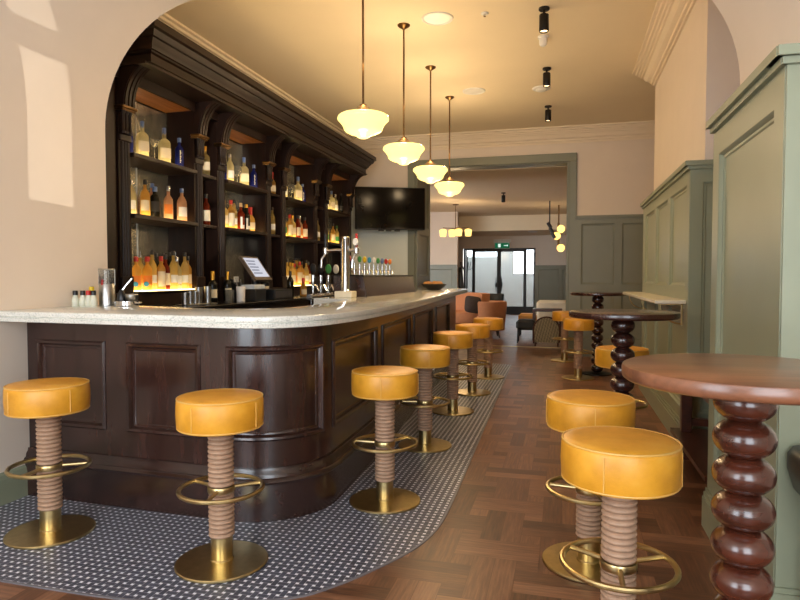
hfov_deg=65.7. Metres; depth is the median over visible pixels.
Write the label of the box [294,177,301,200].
bottle
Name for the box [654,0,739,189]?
wall
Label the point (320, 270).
tap
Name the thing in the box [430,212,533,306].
wall
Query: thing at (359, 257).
tap
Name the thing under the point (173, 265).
bottle
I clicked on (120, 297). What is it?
press
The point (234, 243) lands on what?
mirror
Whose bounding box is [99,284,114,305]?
cup
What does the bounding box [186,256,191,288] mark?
bottle
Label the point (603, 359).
bar stool
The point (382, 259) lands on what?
tap
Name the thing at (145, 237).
mirror
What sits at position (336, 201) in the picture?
bottle
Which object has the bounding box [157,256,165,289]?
bottle
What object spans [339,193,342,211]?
bottle
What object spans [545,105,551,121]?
ceiling spotlight
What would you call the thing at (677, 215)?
panelling
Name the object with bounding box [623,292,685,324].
wall shelf
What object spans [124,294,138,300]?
strainer
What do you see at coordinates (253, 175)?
bottle
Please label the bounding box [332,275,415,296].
panel
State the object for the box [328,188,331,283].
mirror
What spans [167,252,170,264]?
bottle
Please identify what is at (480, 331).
bar stool
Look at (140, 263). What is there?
bottle
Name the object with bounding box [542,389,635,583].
bar stool
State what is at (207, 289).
metal cup
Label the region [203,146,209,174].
bottle
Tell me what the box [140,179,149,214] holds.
bottle
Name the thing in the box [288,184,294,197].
cocktail glass
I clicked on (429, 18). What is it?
grille
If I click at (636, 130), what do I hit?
crown molding
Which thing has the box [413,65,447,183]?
pendant lamp
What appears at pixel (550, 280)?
panelling
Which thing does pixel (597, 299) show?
table
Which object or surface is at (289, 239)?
shelf
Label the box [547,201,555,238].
track light
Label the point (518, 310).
door
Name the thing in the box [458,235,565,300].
wall
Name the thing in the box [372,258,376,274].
tap
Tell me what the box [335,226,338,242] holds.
bottle
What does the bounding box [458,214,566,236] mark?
ceiling
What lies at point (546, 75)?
ceiling spotlight
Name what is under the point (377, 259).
tap
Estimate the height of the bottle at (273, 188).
0.274 m
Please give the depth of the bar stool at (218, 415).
2.81 m
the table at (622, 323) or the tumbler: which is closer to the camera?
the table at (622, 323)
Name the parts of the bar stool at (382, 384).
seat, plate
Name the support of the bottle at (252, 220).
on the bar cabinet
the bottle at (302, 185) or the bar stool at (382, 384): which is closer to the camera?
the bar stool at (382, 384)
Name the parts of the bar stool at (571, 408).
plate, seat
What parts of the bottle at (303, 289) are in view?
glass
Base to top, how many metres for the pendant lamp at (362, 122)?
1.360 m
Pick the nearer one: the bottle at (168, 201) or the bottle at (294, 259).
the bottle at (168, 201)
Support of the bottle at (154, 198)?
on the bar cabinet
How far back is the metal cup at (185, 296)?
5.33 m
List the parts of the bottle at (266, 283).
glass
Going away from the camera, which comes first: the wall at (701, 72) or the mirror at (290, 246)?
the wall at (701, 72)
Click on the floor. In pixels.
(491, 542)
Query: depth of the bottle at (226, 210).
6.80 m
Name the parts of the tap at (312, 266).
handle, spout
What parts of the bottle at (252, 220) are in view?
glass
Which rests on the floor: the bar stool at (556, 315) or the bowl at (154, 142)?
the bar stool at (556, 315)
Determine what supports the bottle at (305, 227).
on the bar cabinet
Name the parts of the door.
handle, panel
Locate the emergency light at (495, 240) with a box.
[493,239,510,242]
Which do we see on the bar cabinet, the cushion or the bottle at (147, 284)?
the bottle at (147, 284)
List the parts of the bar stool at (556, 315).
seat, plate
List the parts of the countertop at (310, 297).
rail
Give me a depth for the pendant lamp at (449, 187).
8.45 m
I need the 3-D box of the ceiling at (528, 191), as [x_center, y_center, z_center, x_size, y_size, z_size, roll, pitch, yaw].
[1.976,-2.558,15.217,9.200,0.180,8.400,1,2,15]
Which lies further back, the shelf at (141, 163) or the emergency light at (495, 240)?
the emergency light at (495, 240)
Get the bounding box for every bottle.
[71,291,78,306]
[79,290,84,306]
[85,290,90,306]
[90,291,96,306]
[130,132,133,151]
[131,180,136,213]
[132,256,141,289]
[136,121,148,155]
[138,253,143,289]
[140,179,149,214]
[142,257,152,289]
[149,183,153,195]
[149,250,156,289]
[150,186,159,216]
[154,253,158,266]
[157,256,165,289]
[158,128,170,162]
[163,254,169,288]
[164,186,172,218]
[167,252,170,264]
[169,251,177,288]
[175,138,183,165]
[175,257,181,288]
[177,188,186,220]
[181,252,188,288]
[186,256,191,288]
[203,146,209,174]
[203,194,210,224]
[208,271,216,302]
[224,272,231,300]
[225,208,227,226]
[227,154,233,180]
[228,200,234,227]
[233,200,237,227]
[237,203,244,228]
[239,157,248,184]
[244,204,249,229]
[248,207,254,230]
[250,165,257,187]
[262,281,268,288]
[271,179,275,193]
[271,207,274,233]
[286,259,289,279]
[287,215,292,236]
[287,271,293,296]
[290,263,295,284]
[291,215,295,236]
[293,258,297,266]
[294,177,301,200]
[296,215,300,237]
[297,262,302,284]
[299,216,302,237]
[300,261,304,277]
[300,278,306,295]
[301,184,305,201]
[303,217,307,238]
[304,260,308,284]
[307,262,310,284]
[318,224,319,240]
[329,191,334,209]
[330,223,335,242]
[334,194,337,210]
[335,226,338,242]
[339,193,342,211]
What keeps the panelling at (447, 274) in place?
attached to the wall at (485, 267)
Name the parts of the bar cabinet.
light panel, cornice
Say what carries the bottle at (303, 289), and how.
on the countertop at (297, 300)
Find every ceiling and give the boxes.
[166,0,656,137]
[430,166,566,216]
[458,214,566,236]
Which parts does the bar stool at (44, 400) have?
seat, plate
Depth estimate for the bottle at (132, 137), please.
5.32 m
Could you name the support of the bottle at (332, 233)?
on the bar cabinet
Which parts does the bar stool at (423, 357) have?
seat, plate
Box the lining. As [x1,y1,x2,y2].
[408,153,576,355]
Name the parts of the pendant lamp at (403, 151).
stem, lamp shade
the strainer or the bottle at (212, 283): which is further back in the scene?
the bottle at (212, 283)
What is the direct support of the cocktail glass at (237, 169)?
on the bar cabinet
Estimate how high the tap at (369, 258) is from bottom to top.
0.195 m
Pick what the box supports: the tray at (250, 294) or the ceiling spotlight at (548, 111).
the tray at (250, 294)
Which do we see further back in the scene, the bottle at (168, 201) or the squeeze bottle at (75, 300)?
the bottle at (168, 201)
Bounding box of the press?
[117,278,131,300]
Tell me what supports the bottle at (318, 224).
on the bar cabinet
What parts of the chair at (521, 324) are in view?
seat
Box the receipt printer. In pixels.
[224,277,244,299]
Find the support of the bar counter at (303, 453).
on the floor tiles
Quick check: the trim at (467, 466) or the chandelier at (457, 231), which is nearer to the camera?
the trim at (467, 466)
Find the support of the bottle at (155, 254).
on the bar cabinet
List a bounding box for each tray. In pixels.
[176,303,216,305]
[245,289,265,300]
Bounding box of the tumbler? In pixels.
[225,290,231,301]
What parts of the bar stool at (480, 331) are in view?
seat, plate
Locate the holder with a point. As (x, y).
(240, 290)
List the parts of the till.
cash drawer, drawer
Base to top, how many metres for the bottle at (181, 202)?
0.323 m
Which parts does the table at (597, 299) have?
plate, bobbin leg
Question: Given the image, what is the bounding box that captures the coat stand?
[460,256,474,288]
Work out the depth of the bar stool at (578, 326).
8.04 m
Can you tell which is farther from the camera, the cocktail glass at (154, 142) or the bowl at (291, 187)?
the bowl at (291, 187)
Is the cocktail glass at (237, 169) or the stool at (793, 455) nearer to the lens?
the stool at (793, 455)
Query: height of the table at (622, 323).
1.090 m
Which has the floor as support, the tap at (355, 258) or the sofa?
the sofa
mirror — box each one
[130,102,167,266]
[225,140,243,282]
[286,165,294,265]
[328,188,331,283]
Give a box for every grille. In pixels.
[424,13,450,23]
[464,89,482,93]
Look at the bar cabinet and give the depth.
6.21 m
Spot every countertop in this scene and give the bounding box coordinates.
[0,288,467,328]
[146,294,308,308]
[307,292,333,304]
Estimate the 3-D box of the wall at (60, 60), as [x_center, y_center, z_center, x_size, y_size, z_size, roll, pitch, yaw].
[-0.168,-0.844,3.247,6.400,4.100,1.250,1,2,15]
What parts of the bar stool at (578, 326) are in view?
seat, plate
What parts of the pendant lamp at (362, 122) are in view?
stem, lamp shade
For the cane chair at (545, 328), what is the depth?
11.73 m
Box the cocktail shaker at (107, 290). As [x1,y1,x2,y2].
[98,269,114,305]
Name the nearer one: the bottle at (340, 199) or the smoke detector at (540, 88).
the smoke detector at (540, 88)
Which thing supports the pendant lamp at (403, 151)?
hanging from the ceiling at (311, 50)
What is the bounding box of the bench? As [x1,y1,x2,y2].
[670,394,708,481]
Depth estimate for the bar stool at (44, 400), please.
3.15 m
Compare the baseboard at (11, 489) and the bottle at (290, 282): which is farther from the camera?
the bottle at (290, 282)
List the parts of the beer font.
spout, tap handle, tap arm, tap arm, spout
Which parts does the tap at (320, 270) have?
handle, spout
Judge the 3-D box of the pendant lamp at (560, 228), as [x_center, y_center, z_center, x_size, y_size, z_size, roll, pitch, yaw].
[4.204,-1.893,16.413,0.310,1.240,0.200,1,2,15]
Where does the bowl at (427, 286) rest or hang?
on the countertop at (325, 311)
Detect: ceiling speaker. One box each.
[422,11,452,24]
[462,87,484,94]
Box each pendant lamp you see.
[337,0,388,138]
[383,22,424,164]
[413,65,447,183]
[435,96,463,196]
[554,205,564,251]
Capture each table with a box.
[532,308,561,340]
[569,309,680,397]
[570,292,625,375]
[621,353,799,599]
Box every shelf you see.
[130,152,196,175]
[131,213,197,226]
[203,173,215,180]
[203,224,216,228]
[225,179,267,194]
[225,227,267,236]
[271,193,279,197]
[271,234,279,237]
[286,197,315,207]
[286,236,315,242]
[328,209,349,216]
[328,242,340,247]
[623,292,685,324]
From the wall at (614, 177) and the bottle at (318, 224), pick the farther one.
the wall at (614, 177)
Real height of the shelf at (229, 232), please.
0.040 m
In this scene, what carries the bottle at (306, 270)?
on the bar cabinet
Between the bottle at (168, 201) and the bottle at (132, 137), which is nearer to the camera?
the bottle at (132, 137)
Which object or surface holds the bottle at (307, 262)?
on the bar cabinet
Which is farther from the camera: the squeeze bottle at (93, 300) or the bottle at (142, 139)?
the bottle at (142, 139)
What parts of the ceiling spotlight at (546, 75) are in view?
mounting plate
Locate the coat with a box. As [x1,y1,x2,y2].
[458,267,463,288]
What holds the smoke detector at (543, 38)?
attached to the ceiling at (311, 50)
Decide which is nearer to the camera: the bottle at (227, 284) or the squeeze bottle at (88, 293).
the squeeze bottle at (88, 293)
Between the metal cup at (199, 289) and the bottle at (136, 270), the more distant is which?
the metal cup at (199, 289)
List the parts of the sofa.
seat, backrest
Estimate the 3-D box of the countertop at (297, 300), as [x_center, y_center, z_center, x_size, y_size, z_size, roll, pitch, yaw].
[-1.472,0.499,7.716,0.883,1.079,6.080,1,2,15]
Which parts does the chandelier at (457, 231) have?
lamp shade, lamp shade, lamp shade, lamp shade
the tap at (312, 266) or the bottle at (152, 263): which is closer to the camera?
the bottle at (152, 263)
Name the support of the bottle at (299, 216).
on the bar cabinet
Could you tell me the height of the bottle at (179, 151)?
0.294 m
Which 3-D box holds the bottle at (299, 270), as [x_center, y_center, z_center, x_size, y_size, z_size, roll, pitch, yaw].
[-1.393,-0.368,8.604,0.083,0.320,0.085,-1,2,-22]
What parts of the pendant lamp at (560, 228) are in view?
lamp shade, stem, lamp shade, lamp shade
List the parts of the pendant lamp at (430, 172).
stem, lamp shade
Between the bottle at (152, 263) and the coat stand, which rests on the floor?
the coat stand
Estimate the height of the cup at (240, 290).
0.150 m
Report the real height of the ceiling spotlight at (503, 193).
0.215 m
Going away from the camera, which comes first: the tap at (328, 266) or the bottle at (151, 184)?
the bottle at (151, 184)
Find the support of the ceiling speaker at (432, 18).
attached to the ceiling at (311, 50)
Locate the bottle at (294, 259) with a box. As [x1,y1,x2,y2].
[293,258,297,266]
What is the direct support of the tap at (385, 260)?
on the panel
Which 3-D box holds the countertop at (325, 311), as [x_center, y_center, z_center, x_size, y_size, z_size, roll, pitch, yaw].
[-0.412,-0.030,6.835,2.007,0.062,7.501,1,2,15]
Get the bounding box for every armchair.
[476,300,506,337]
[536,300,565,318]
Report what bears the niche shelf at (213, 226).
attached to the bar cabinet
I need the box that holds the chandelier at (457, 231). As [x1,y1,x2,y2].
[439,204,471,236]
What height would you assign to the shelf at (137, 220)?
0.040 m
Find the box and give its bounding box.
[242,285,265,300]
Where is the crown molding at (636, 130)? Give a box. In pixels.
[157,0,696,153]
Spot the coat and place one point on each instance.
(460, 273)
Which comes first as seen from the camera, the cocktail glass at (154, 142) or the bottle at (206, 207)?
the cocktail glass at (154, 142)
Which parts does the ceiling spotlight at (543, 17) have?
mounting plate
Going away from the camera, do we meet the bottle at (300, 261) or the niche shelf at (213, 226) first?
the niche shelf at (213, 226)
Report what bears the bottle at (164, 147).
on the bar cabinet
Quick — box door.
[464,248,535,314]
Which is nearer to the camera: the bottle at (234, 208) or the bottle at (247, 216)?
the bottle at (234, 208)
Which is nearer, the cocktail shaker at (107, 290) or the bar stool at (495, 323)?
the cocktail shaker at (107, 290)
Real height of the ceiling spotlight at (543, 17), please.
0.215 m
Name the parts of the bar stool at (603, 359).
seat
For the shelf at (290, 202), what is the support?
attached to the bar cabinet
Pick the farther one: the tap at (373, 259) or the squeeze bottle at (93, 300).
the tap at (373, 259)
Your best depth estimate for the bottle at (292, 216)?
8.53 m
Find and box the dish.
[113,300,141,306]
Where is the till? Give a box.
[238,256,291,299]
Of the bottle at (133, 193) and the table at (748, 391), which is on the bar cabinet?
the bottle at (133, 193)
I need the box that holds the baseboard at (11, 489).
[0,465,27,505]
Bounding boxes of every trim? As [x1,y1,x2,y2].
[0,365,510,599]
[477,345,560,347]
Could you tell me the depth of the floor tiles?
3.14 m
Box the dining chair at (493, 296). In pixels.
[490,293,503,300]
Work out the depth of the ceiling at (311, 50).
6.94 m
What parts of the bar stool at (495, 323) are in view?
seat, plate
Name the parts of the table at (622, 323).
bobbin leg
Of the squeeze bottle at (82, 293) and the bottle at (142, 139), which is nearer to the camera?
the squeeze bottle at (82, 293)
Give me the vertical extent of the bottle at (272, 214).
0.344 m
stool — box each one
[3,377,95,549]
[174,388,267,583]
[349,366,419,514]
[398,344,451,452]
[432,331,473,415]
[455,323,490,395]
[473,317,503,379]
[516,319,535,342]
[518,313,536,335]
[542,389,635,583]
[551,311,573,361]
[559,426,682,599]
[562,318,594,380]
[595,345,648,409]
[787,445,799,494]
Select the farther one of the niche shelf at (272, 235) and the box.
the niche shelf at (272, 235)
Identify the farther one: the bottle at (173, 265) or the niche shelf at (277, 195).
the niche shelf at (277, 195)
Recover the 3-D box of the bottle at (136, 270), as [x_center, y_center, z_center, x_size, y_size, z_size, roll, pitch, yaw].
[-2.277,-0.230,5.354,0.082,0.291,0.085,-1,3,-32]
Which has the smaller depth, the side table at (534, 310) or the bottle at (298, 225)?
the bottle at (298, 225)
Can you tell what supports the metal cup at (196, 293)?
on the steel tray at (199, 303)
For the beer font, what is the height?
0.601 m
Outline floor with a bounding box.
[0,314,719,599]
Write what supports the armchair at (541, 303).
on the floor
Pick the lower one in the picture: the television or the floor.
the floor
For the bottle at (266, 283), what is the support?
on the countertop at (297, 300)
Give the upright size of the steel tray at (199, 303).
0.008 m
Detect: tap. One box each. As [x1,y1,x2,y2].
[310,263,319,293]
[318,264,326,292]
[325,264,333,292]
[333,265,338,273]
[353,257,358,274]
[358,256,363,274]
[363,257,367,274]
[367,257,372,274]
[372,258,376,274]
[376,258,381,274]
[380,258,385,274]
[384,259,389,274]
[388,259,392,274]
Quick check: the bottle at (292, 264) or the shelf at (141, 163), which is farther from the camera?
the bottle at (292, 264)
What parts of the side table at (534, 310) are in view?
panel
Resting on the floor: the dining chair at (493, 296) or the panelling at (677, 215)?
the dining chair at (493, 296)
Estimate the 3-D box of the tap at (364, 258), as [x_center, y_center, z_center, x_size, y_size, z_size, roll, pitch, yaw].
[-0.367,-0.366,6.615,0.075,0.195,0.027,2,3,37]
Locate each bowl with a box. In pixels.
[149,139,160,148]
[234,165,241,175]
[288,184,294,192]
[421,284,445,289]
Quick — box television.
[355,186,424,230]
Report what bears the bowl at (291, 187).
on the cocktail glass at (291, 187)
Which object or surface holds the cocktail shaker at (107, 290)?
on the countertop at (325, 311)
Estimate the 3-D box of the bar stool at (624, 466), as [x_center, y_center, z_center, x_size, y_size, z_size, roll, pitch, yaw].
[0.749,0.856,2.122,0.419,0.787,0.419,-1,2,-27]
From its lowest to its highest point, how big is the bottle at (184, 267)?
0.352 m
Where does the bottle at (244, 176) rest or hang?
on the bar cabinet
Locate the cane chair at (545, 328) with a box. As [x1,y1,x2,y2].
[533,316,560,346]
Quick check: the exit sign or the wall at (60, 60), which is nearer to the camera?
the wall at (60, 60)
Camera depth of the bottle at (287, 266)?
8.24 m
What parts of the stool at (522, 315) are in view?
seat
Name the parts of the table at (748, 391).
bobbin leg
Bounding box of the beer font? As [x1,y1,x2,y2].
[320,233,358,297]
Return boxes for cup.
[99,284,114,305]
[181,293,188,304]
[186,291,193,303]
[194,291,198,303]
[195,287,201,302]
[204,286,210,302]
[236,286,244,301]
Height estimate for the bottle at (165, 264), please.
0.322 m
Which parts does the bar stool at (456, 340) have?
seat, plate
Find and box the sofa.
[456,292,489,323]
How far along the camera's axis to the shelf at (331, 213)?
10.05 m
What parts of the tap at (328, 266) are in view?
handle, spout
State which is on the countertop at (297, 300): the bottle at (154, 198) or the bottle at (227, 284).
the bottle at (227, 284)
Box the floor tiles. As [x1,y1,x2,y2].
[0,361,509,599]
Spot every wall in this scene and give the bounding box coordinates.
[0,0,799,472]
[351,139,654,274]
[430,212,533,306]
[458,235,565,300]
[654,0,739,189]
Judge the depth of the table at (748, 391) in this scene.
1.66 m
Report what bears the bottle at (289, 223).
on the bar cabinet
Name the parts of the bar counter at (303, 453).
panel, panel, moulding, panel, panel, panel, panel, panel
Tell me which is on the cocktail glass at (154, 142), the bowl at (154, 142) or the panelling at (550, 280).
the bowl at (154, 142)
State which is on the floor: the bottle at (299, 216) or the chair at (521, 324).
the chair at (521, 324)
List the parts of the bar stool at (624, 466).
seat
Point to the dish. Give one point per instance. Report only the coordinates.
(117, 303)
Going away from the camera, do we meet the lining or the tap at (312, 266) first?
the tap at (312, 266)
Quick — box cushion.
[464,296,480,313]
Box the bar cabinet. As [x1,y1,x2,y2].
[105,19,375,305]
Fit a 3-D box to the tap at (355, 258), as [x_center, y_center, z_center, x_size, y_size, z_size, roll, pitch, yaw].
[-0.452,-0.354,6.296,0.075,0.195,0.027,2,3,37]
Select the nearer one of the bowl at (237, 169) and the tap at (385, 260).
the bowl at (237, 169)
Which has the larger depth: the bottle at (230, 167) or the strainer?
the bottle at (230, 167)
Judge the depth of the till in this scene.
6.72 m
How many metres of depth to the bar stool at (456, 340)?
6.02 m
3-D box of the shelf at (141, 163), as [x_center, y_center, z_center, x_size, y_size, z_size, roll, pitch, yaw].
[-2.275,-1.236,5.673,0.360,0.040,0.930,1,2,15]
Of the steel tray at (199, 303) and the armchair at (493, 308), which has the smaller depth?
the steel tray at (199, 303)
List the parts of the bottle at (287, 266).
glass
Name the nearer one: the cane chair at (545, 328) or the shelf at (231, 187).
the shelf at (231, 187)
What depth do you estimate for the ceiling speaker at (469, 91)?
8.23 m
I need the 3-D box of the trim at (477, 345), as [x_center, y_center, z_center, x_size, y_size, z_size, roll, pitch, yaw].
[1.833,0.877,11.866,2.520,0.008,0.080,1,2,15]
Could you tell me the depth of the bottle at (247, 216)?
7.25 m
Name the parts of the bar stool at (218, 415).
seat, plate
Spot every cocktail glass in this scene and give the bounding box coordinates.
[149,139,160,157]
[234,165,241,181]
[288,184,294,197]
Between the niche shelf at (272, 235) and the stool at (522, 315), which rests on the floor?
the stool at (522, 315)
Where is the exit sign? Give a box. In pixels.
[493,239,510,248]
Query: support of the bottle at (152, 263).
on the bar cabinet
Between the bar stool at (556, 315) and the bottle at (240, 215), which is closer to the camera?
the bottle at (240, 215)
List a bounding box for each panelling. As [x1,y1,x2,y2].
[430,265,456,287]
[534,265,565,307]
[574,214,642,356]
[639,159,712,437]
[701,43,799,599]
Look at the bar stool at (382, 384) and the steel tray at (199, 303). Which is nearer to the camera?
the bar stool at (382, 384)
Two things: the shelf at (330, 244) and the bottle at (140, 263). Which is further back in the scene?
the shelf at (330, 244)
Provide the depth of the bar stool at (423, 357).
4.78 m
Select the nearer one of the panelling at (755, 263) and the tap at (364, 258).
the panelling at (755, 263)
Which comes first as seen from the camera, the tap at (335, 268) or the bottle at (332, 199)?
the tap at (335, 268)
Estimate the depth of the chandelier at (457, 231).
15.58 m
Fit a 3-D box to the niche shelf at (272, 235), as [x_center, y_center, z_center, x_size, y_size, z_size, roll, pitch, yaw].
[-1.724,-0.814,7.873,0.310,0.030,0.270,1,2,15]
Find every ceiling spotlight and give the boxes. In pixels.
[501,192,504,201]
[539,6,549,33]
[542,67,550,87]
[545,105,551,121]
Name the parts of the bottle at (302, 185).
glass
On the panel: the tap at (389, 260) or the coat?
the tap at (389, 260)
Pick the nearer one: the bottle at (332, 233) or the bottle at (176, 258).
the bottle at (176, 258)
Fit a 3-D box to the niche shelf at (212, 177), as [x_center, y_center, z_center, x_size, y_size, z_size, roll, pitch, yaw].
[-2.107,-1.268,6.404,0.310,0.030,0.270,1,2,15]
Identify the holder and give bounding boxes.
[235,277,244,301]
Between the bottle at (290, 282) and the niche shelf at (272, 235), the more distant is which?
the niche shelf at (272, 235)
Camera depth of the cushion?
14.75 m
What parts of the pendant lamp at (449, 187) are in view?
stem, lamp shade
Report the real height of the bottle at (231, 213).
0.319 m
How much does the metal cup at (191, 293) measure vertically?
0.110 m
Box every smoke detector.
[532,85,550,91]
[538,34,548,46]
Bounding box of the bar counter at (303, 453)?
[24,296,455,521]
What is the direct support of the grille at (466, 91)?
attached to the ceiling speaker at (469, 91)
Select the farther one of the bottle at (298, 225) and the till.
the bottle at (298, 225)

